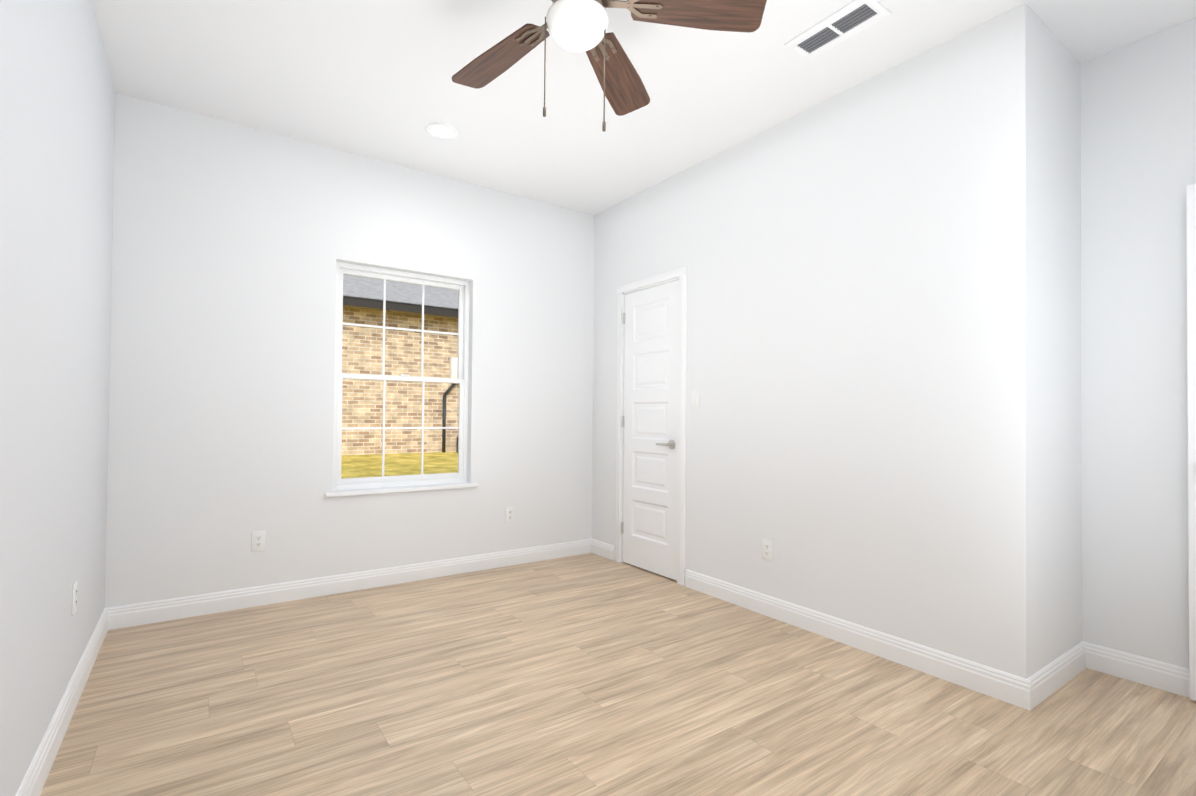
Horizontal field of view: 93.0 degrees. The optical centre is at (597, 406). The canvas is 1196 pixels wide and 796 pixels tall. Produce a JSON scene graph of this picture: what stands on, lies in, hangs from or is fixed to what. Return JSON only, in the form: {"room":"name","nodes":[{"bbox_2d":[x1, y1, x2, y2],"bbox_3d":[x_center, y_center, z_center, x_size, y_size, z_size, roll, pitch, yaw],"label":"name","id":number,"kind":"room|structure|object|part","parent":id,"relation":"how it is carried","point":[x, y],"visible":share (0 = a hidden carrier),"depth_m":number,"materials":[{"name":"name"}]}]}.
{"room":"empty bedroom","nodes":[
{"label":"empty bedroom","id":0,"kind":"room"},
{"bbox_2d":[0,0,115,795],"bbox_3d":[-1.302,-0.256,1.098,0.130,2.740,4.300,1,-1,-35],"label":"wall","id":1,"kind":"structure","parent":0,"point":[57,116],"depth_m":1.73,"materials":[{"name":"paint"}]},
{"bbox_2d":[16,607,111,795],"bbox_3d":[-1.291,1.061,1.174,0.016,0.110,4.170,1,-1,-35],"label":"baseboard","id":2,"kind":"structure","parent":1,"relation":"attached to","point":[34,780],"depth_m":1.93,"materials":[{"name":"paint"}]},
{"bbox_2d":[72,580,76,615],"bbox_3d":[-1.966,0.718,2.135,0.008,0.115,0.070,1,-1,-35],"label":"electrical outlet","id":3,"kind":"object","parent":1,"relation":"attached to","point":[74,597],"visible":1,"depth_m":2.12,"materials":[{"name":"white plastic"}]},
{"bbox_2d":[105,93,594,607],"bbox_3d":[-1.031,-0.211,3.997,3.910,2.740,0.130,1,-1,-35],"label":"wall","id":4,"kind":"structure","parent":0,"point":[233,243],"depth_m":3.36,"materials":[{"name":"paint"}]},
{"bbox_2d":[251,531,265,551],"bbox_3d":[-1.948,0.772,3.259,0.070,0.115,0.008,1,-1,-35],"label":"electrical outlet","id":5,"kind":"object","parent":4,"relation":"attached to","point":[258,539],"visible":1,"depth_m":3.26,"materials":[{"name":"white plastic"}]},
{"bbox_2d":[112,539,591,629],"bbox_3d":[-1.257,1.098,3.738,2.963,0.110,0.016,1,-1,-35],"label":"baseboard","id":6,"kind":"structure","parent":4,"relation":"attached to","point":[137,614],"depth_m":3.45,"materials":[{"name":"paint"}]},
{"bbox_2d":[333,262,469,490],"bbox_3d":[-1.312,-0.185,3.834,0.895,1.442,0.063,1,-1,-35],"label":"window","id":7,"kind":"structure","parent":4,"relation":"in","point":[465,284],"depth_m":3.82,"materials":[{"name":"white plastic"}]},
{"bbox_3d":[-1.323,-0.525,3.859,0.783,0.649,0.003,1,-1,-35],"label":"sash glass","id":8,"kind":"part","parent":7,"relation":"part of","materials":[{"name":"clear glass"}]},
{"bbox_3d":[-1.307,0.147,3.818,0.835,0.703,0.024,1,-1,-35],"label":"window sash","id":9,"kind":"part","parent":7,"relation":"part of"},
{"bbox_3d":[-1.312,0.145,3.825,0.783,0.643,0.003,1,-1,-35],"label":"sash glass","id":10,"kind":"part","parent":7,"relation":"part of","materials":[{"name":"clear glass"}]},
{"bbox_2d":[342,380,458,476],"bbox_3d":[-1.307,0.145,3.818,0.775,0.635,0.010,1,-1,-35],"label":"grille","id":11,"kind":"object","parent":7,"relation":"attached to","point":[384,428],"visible":1,"depth_m":3.77,"materials":[{"name":"white plastic"}]},
{"bbox_3d":[-1.318,-0.524,3.852,0.835,0.703,0.024,1,-1,-35],"label":"window sash","id":12,"kind":"part","parent":7,"relation":"part of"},
{"bbox_2d":[343,279,458,376],"bbox_3d":[-1.318,-0.525,3.852,0.775,0.641,0.010,1,-1,-35],"label":"grille","id":13,"kind":"object","parent":7,"relation":"attached to","point":[384,327],"visible":0.88,"depth_m":3.80,"materials":[{"name":"white plastic"}]},
{"bbox_2d":[325,482,477,496],"bbox_3d":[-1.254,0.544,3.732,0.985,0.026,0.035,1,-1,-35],"label":"window sill","id":14,"kind":"structure","parent":4,"relation":"attached to","point":[381,491],"depth_m":3.68,"materials":[{"name":"paint"}]},
{"bbox_2d":[505,507,513,522],"bbox_3d":[-0.647,0.795,4.174,0.070,0.115,0.008,1,-1,-35],"label":"electrical outlet","id":15,"kind":"object","parent":4,"relation":"attached to","point":[509,514],"visible":1,"depth_m":4.17,"materials":[{"name":"white plastic"}]},
{"bbox_2d":[40,553,1195,795],"bbox_3d":[0.193,1.195,2.218,3.910,0.100,4.430,1,-1,-35],"label":"floor","id":16,"kind":"structure","parent":0,"point":[586,675],"depth_m":2.14,"materials":[{"name":"brown wood"}]},
{"bbox_2d":[92,0,1195,214],"bbox_3d":[0.219,-1.645,2.259,3.910,0.100,4.430,1,-1,-35],"label":"ceiling","id":17,"kind":"structure","parent":0,"point":[370,78],"depth_m":2.72,"materials":[{"name":"paint"}]},
{"bbox_2d":[425,123,457,138],"bbox_3d":[-0.900,-1.586,3.272,0.184,0.008,0.184,1,-1,-35],"label":"recessed light","id":18,"kind":"object","parent":17,"relation":"in","point":[428,127],"depth_m":3.26,"materials":[{"name":"paint"}]},
{"bbox_3d":[-0.900,-1.588,3.273,0.126,0.003,0.126,1,-1,-35],"label":"recessed ceiling light lens","id":19,"kind":"part","parent":18,"relation":"part of","materials":[{"name":"white plastic"}]},
{"bbox_2d":[452,0,766,131],"bbox_3d":[-0.099,-1.252,1.852,1.138,0.703,1.175,1,-1,-35],"label":"ceiling fan","id":20,"kind":"object","parent":17,"relation":"hanging from","point":[576,25],"visible":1,"depth_m":1.89,"materials":[{"name":"brown wood"}]},
{"bbox_3d":[-0.364,-1.297,2.113,0.432,0.007,0.156,-7,7,39],"label":"blade","id":21,"kind":"part","parent":20,"relation":"part of","materials":[{"name":"brown wood"}]},
{"bbox_3d":[-0.076,-1.089,1.858,0.167,0.378,0.129,1,-1,-35],"label":"chain","id":22,"kind":"part","parent":20,"relation":"part of","materials":[{"name":"brown metal"}]},
{"bbox_3d":[-0.067,-1.229,1.865,0.204,0.088,0.204,1,-1,-35],"label":"globe","id":23,"kind":"part","parent":20,"relation":"part of","materials":[{"name":"white glass"}]},
{"bbox_3d":[0.077,-1.291,2.225,0.156,0.007,0.432,-14,-11,20],"label":"blade","id":24,"kind":"part","parent":20,"relation":"part of","materials":[{"name":"brown wood"}]},
{"bbox_3d":[0.320,-1.295,1.840,0.432,0.007,0.156,6,-13,4],"label":"blade","id":25,"kind":"part","parent":20,"relation":"part of","materials":[{"name":"brown wood"}]},
{"bbox_2d":[784,0,890,60],"bbox_3d":[0.998,-1.583,2.385,0.185,0.006,0.375,1,-1,-35],"label":"ceiling vent","id":26,"kind":"object","parent":17,"relation":"in","point":[881,11],"visible":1,"depth_m":2.37,"materials":[{"name":"metal"}]},
{"bbox_2d":[798,27,837,52],"bbox_3d":[0.951,-1.581,2.452,0.084,0.005,0.148,1,-1,-35],"label":"louvres","id":27,"kind":"object","parent":26,"relation":"attached to","point":[826,28],"depth_m":2.45,"materials":[{"name":"grey metal"}]},
{"bbox_2d":[828,4,876,35],"bbox_3d":[1.045,-1.583,2.318,0.084,0.005,0.148,1,-1,-35],"label":"louvres","id":28,"kind":"object","parent":26,"relation":"attached to","point":[841,26],"depth_m":2.32,"materials":[{"name":"grey metal"}]},
{"bbox_2d":[592,3,1038,678],"bbox_3d":[0.864,-0.202,3.447,0.130,2.740,2.951,1,-1,-35],"label":"wall","id":29,"kind":"structure","parent":0,"point":[862,435],"depth_m":2.70,"materials":[{"name":"paint"}]},
{"bbox_2d":[592,539,614,559],"bbox_3d":[0.040,1.121,4.453,0.016,0.110,0.279,1,-1,-35],"label":"baseboard","id":30,"kind":"structure","parent":29,"relation":"attached to","point":[605,550],"depth_m":4.44,"materials":[{"name":"paint"}]},
{"bbox_2d":[621,280,678,580],"bbox_3d":[0.355,0.155,4.038,0.092,2.015,0.615,1,-1,-35],"label":"closet door","id":31,"kind":"structure","parent":29,"relation":"in","point":[650,426],"depth_m":4.03,"materials":[{"name":"paint"}]},
{"bbox_3d":[0.456,0.256,3.862,0.056,0.064,0.147,1,-1,-35],"label":"handle","id":32,"kind":"part","parent":31,"relation":"part of","materials":[{"name":"grey metal"}]},
{"bbox_2d":[615,266,686,585],"bbox_3d":[0.416,0.151,4.073,0.130,2.045,0.647,1,-1,-35],"label":"door frame","id":33,"kind":"structure","parent":29,"relation":"attached to","point":[656,284],"depth_m":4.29,"materials":[{"name":"paint"}]},
{"bbox_2d":[691,390,699,407],"bbox_3d":[0.627,-0.047,3.659,0.008,0.115,0.070,1,-1,-35],"label":"light switch","id":34,"kind":"object","parent":29,"relation":"attached to","point":[695,400],"visible":1,"depth_m":3.65,"materials":[{"name":"white plastic"}]},
{"bbox_2d":[762,539,772,561],"bbox_3d":[0.948,0.803,3.179,0.008,0.115,0.070,1,-1,-35],"label":"electrical outlet","id":35,"kind":"object","parent":29,"relation":"attached to","point":[767,549],"visible":1,"depth_m":3.17,"materials":[{"name":"white plastic"}]},
{"bbox_2d":[685,569,1039,710],"bbox_3d":[1.112,1.108,2.930,0.016,0.110,1.871,1,-1,-35],"label":"baseboard","id":36,"kind":"structure","parent":29,"relation":"attached to","point":[1038,687],"depth_m":2.62,"materials":[{"name":"paint"}]},
{"bbox_2d":[1038,17,1081,669],"bbox_3d":[1.997,-0.205,2.520,0.657,2.740,0.130,1,-1,-35],"label":"wall","id":37,"kind":"structure","parent":0,"point":[1059,368],"depth_m":2.42,"materials":[{"name":"paint"}]},
{"bbox_2d":[1033,641,1091,702],"bbox_3d":[1.916,1.107,2.362,0.630,0.110,0.016,1,-1,-35],"label":"baseboard","id":38,"kind":"structure","parent":37,"relation":"attached to","point":[1054,675],"depth_m":2.39,"materials":[{"name":"paint"}]},
{"bbox_2d":[1080,18,1195,668],"bbox_3d":[2.639,-0.205,2.067,0.130,2.740,1.349,1,-1,-35],"label":"wall","id":39,"kind":"structure","parent":0,"point":[1138,137],"depth_m":2.43,"materials":[{"name":"paint"}]},
{"bbox_2d":[1088,643,1189,697],"bbox_3d":[2.529,1.109,2.059,0.016,0.110,1.219,1,-1,-35],"label":"baseboard","id":40,"kind":"structure","parent":39,"relation":"attached to","point":[1164,676],"depth_m":2.39,"materials":[{"name":"paint"}]},
{"bbox_2d":[1186,184,1195,700],"bbox_3d":[2.564,0.132,1.914,0.092,2.035,0.810,1,-1,-35],"label":"entry door","id":41,"kind":"structure","parent":39,"relation":"in","point":[1191,271],"depth_m":2.24,"materials":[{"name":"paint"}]},
{"label":"outside","id":42,"kind":"structure","parent":0,"visible":0},
{"bbox_2d":[341,452,457,478],"bbox_3d":[-0.896,1.378,9.277,34.000,0.920,8.370,1,-1,-35],"label":"lawn","id":43,"kind":"structure","parent":42,"point":[446,461],"depth_m":10.07,"materials":[{"name":"plant"}]},
{"bbox_2d":[341,307,458,454],"bbox_3d":[-2.271,-0.196,13.012,28.000,3.550,0.300,1,-1,-35],"label":"bricks","id":44,"kind":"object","parent":43,"relation":"on","point":[400,351],"depth_m":11.55},
{"bbox_2d":[343,305,457,318],"bbox_3d":[-2.149,-1.942,12.886,28.600,0.140,0.670,1,-1,-35],"label":"soffit","id":45,"kind":"structure","parent":44,"relation":"attached to","point":[376,309],"depth_m":11.50,"materials":[{"name":"brown"}]},
{"bbox_2d":[343,295,457,316],"bbox_3d":[-1.947,-1.939,12.600,28.600,0.170,0.030,1,-1,-35],"label":"fascia","id":46,"kind":"object","parent":45,"relation":"attached to","point":[372,303],"depth_m":11.20,"materials":[{"name":"grey"}]},
{"bbox_2d":[343,274,458,309],"bbox_3d":[-3.901,-3.843,15.428,28.600,3.715,6.920,1,-1,-35],"label":"shingles","id":47,"kind":"object","parent":45,"relation":"on","point":[367,289],"depth_m":11.77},
{"bbox_2d":[442,383,455,452],"bbox_3d":[-3.133,-0.416,12.162,0.382,2.850,0.070,1,-1,-35],"label":"pipe","id":48,"kind":"object","parent":44,"relation":"attached to","point":[444,418],"depth_m":12.04,"materials":[{"name":"grey metal"}]},
{"bbox_2d":[449,358,457,378],"bbox_3d":[-2.982,-0.788,12.247,0.420,0.500,0.140,1,-1,-35],"label":"meter","id":49,"kind":"object","parent":44,"relation":"attached to","point":[453,362],"depth_m":12.12,"materials":[{"name":"white metal"}]}
]}

